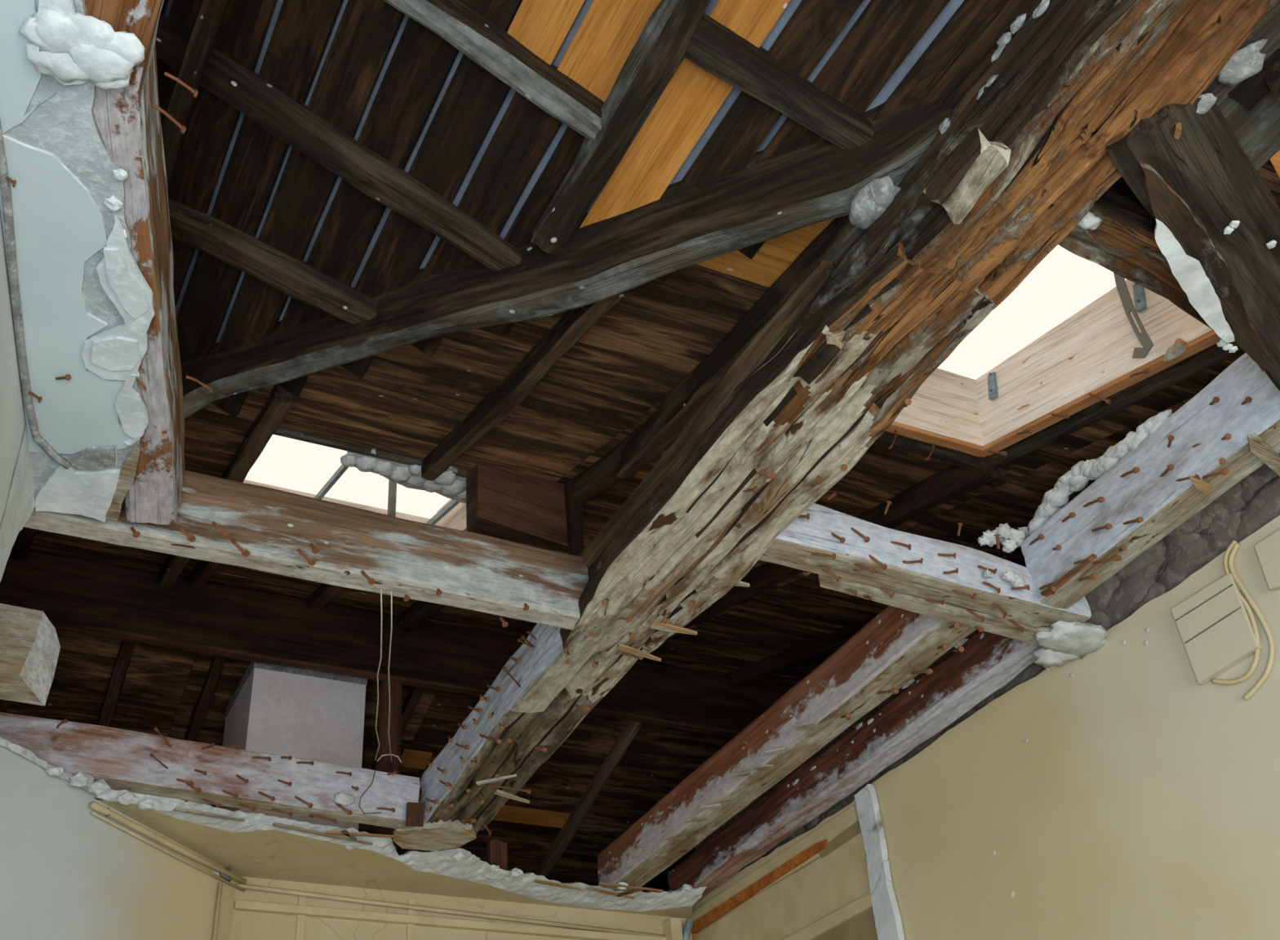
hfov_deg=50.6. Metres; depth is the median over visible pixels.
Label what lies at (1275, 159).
board
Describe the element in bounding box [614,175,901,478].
rafter
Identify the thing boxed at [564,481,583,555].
post
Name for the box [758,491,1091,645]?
joist
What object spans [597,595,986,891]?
joist
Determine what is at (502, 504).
box
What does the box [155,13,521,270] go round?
rafter
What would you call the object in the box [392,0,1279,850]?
girder
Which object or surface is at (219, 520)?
ceiling beam
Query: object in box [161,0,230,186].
rafter
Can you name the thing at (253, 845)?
ceiling
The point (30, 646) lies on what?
stub
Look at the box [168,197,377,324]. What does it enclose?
rafter
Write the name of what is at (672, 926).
trim
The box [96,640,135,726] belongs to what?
rafter
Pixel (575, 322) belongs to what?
rafter
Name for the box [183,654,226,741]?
rafter
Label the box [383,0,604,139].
rafter
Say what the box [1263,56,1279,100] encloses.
timber
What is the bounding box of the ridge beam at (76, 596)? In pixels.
[0,551,792,737]
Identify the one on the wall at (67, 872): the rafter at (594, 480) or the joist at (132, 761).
the joist at (132, 761)
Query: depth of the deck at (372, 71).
2.54 m
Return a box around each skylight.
[243,426,475,533]
[885,272,1222,457]
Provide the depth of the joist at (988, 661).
3.73 m
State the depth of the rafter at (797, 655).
5.10 m
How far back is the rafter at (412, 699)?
5.26 m
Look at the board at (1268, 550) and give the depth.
2.77 m
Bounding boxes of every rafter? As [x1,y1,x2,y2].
[0,698,8,712]
[10,526,37,561]
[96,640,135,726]
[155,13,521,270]
[157,383,297,587]
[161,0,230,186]
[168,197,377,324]
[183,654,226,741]
[187,560,219,590]
[306,582,344,610]
[358,685,424,824]
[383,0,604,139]
[397,417,679,631]
[421,290,626,480]
[530,0,710,254]
[533,720,642,877]
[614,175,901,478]
[684,13,874,148]
[684,455,999,627]
[727,557,1026,688]
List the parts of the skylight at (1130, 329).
knob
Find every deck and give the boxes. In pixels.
[6,36,1279,891]
[156,0,1279,422]
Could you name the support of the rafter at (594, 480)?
attached to the ridge beam at (76, 596)
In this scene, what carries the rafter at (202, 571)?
attached to the ridge beam at (76, 596)
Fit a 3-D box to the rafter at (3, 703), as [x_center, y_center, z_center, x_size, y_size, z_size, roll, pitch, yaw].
[-2.486,1.188,5.093,0.053,0.676,2.179,14,-41,-24]
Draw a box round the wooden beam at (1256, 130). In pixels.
[1207,0,1279,170]
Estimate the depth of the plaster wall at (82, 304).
1.98 m
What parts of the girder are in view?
iron plate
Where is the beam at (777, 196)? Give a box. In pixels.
[180,99,952,417]
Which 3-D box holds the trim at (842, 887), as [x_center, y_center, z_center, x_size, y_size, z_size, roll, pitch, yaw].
[0.523,2.445,3.285,0.024,3.118,1.122,14,-41,-24]
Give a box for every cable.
[1211,539,1260,684]
[1228,542,1275,700]
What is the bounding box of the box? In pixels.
[466,463,568,551]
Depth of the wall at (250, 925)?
4.09 m
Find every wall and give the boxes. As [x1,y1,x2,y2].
[0,0,155,522]
[0,208,35,582]
[0,745,239,939]
[234,875,696,939]
[692,453,1279,939]
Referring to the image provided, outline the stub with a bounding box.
[0,603,60,705]
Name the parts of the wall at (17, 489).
wall panel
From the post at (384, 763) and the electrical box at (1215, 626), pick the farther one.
the post at (384, 763)
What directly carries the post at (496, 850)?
on the ceiling
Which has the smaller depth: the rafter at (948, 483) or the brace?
the brace
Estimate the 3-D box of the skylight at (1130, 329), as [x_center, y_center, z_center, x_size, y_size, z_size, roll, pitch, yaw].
[0.757,-0.343,2.875,0.718,0.428,0.955,14,-41,-24]
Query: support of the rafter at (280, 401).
attached to the ridge beam at (76, 596)
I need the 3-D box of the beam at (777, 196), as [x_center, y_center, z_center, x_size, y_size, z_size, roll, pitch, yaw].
[-0.309,-0.405,2.769,1.970,0.638,0.082,-25,-41,24]
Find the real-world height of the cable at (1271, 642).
0.316 m
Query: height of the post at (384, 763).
0.801 m
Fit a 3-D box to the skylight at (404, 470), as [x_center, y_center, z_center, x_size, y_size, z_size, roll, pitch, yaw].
[-0.769,0.111,3.872,0.784,0.503,0.688,14,-41,-24]
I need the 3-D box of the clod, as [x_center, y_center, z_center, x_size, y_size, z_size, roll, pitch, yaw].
[0.705,-0.394,2.132,0.048,0.031,0.028,14,-41,-24]
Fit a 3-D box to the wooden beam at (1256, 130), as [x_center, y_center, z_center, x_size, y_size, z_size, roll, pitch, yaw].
[1.002,-0.680,1.923,0.294,0.045,0.710,14,-41,-24]
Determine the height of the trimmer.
0.428 m
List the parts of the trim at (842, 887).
bare moulding, door panel, panel rail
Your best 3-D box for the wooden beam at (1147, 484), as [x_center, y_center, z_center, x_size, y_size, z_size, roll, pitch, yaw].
[1.299,-0.145,2.670,0.324,0.286,1.784,14,-41,-24]
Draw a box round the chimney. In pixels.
[215,661,367,830]
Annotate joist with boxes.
[0,711,420,828]
[84,0,213,524]
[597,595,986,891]
[666,630,1042,902]
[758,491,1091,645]
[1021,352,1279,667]
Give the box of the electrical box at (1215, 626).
[1171,573,1263,684]
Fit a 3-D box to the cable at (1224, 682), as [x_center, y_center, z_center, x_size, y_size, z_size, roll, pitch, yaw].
[1.239,0.311,2.858,0.011,0.286,0.177,14,-41,-24]
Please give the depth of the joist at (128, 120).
2.02 m
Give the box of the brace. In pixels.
[1105,88,1279,390]
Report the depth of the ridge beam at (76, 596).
4.77 m
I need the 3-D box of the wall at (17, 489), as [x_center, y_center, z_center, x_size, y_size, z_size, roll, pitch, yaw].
[-0.410,-0.079,-0.213,0.110,3.135,4.652,6,-38,-15]
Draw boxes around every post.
[373,680,402,850]
[485,838,507,870]
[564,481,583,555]
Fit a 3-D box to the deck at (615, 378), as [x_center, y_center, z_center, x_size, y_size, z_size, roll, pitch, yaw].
[-0.177,0.553,4.186,5.299,1.208,6.500,14,-41,-24]
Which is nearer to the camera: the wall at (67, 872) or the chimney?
the wall at (67, 872)
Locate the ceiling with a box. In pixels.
[0,736,706,918]
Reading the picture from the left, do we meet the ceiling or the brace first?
the ceiling
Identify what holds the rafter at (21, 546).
attached to the ridge beam at (76, 596)
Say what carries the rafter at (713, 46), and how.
attached to the beam at (777, 196)
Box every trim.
[88,800,246,939]
[234,882,694,939]
[691,783,904,939]
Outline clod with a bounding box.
[1076,211,1102,230]
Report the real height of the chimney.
0.883 m
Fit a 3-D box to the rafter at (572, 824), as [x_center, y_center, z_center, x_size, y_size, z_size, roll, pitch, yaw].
[-0.375,1.698,6.051,0.054,0.678,2.179,14,-41,-24]
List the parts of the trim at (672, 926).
picture rail, corner post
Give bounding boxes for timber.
[1057,179,1241,348]
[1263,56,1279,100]
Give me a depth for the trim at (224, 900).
3.75 m
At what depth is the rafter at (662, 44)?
2.36 m
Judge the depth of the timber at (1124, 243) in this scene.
2.21 m
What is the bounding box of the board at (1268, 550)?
[1254,529,1279,590]
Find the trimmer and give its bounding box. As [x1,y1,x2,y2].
[874,340,1244,478]
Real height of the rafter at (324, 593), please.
0.252 m
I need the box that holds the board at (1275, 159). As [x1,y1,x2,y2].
[1269,149,1279,177]
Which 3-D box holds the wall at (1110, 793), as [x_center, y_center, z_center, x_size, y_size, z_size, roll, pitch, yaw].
[1.760,0.933,1.625,0.195,3.386,6.528,14,-41,-24]

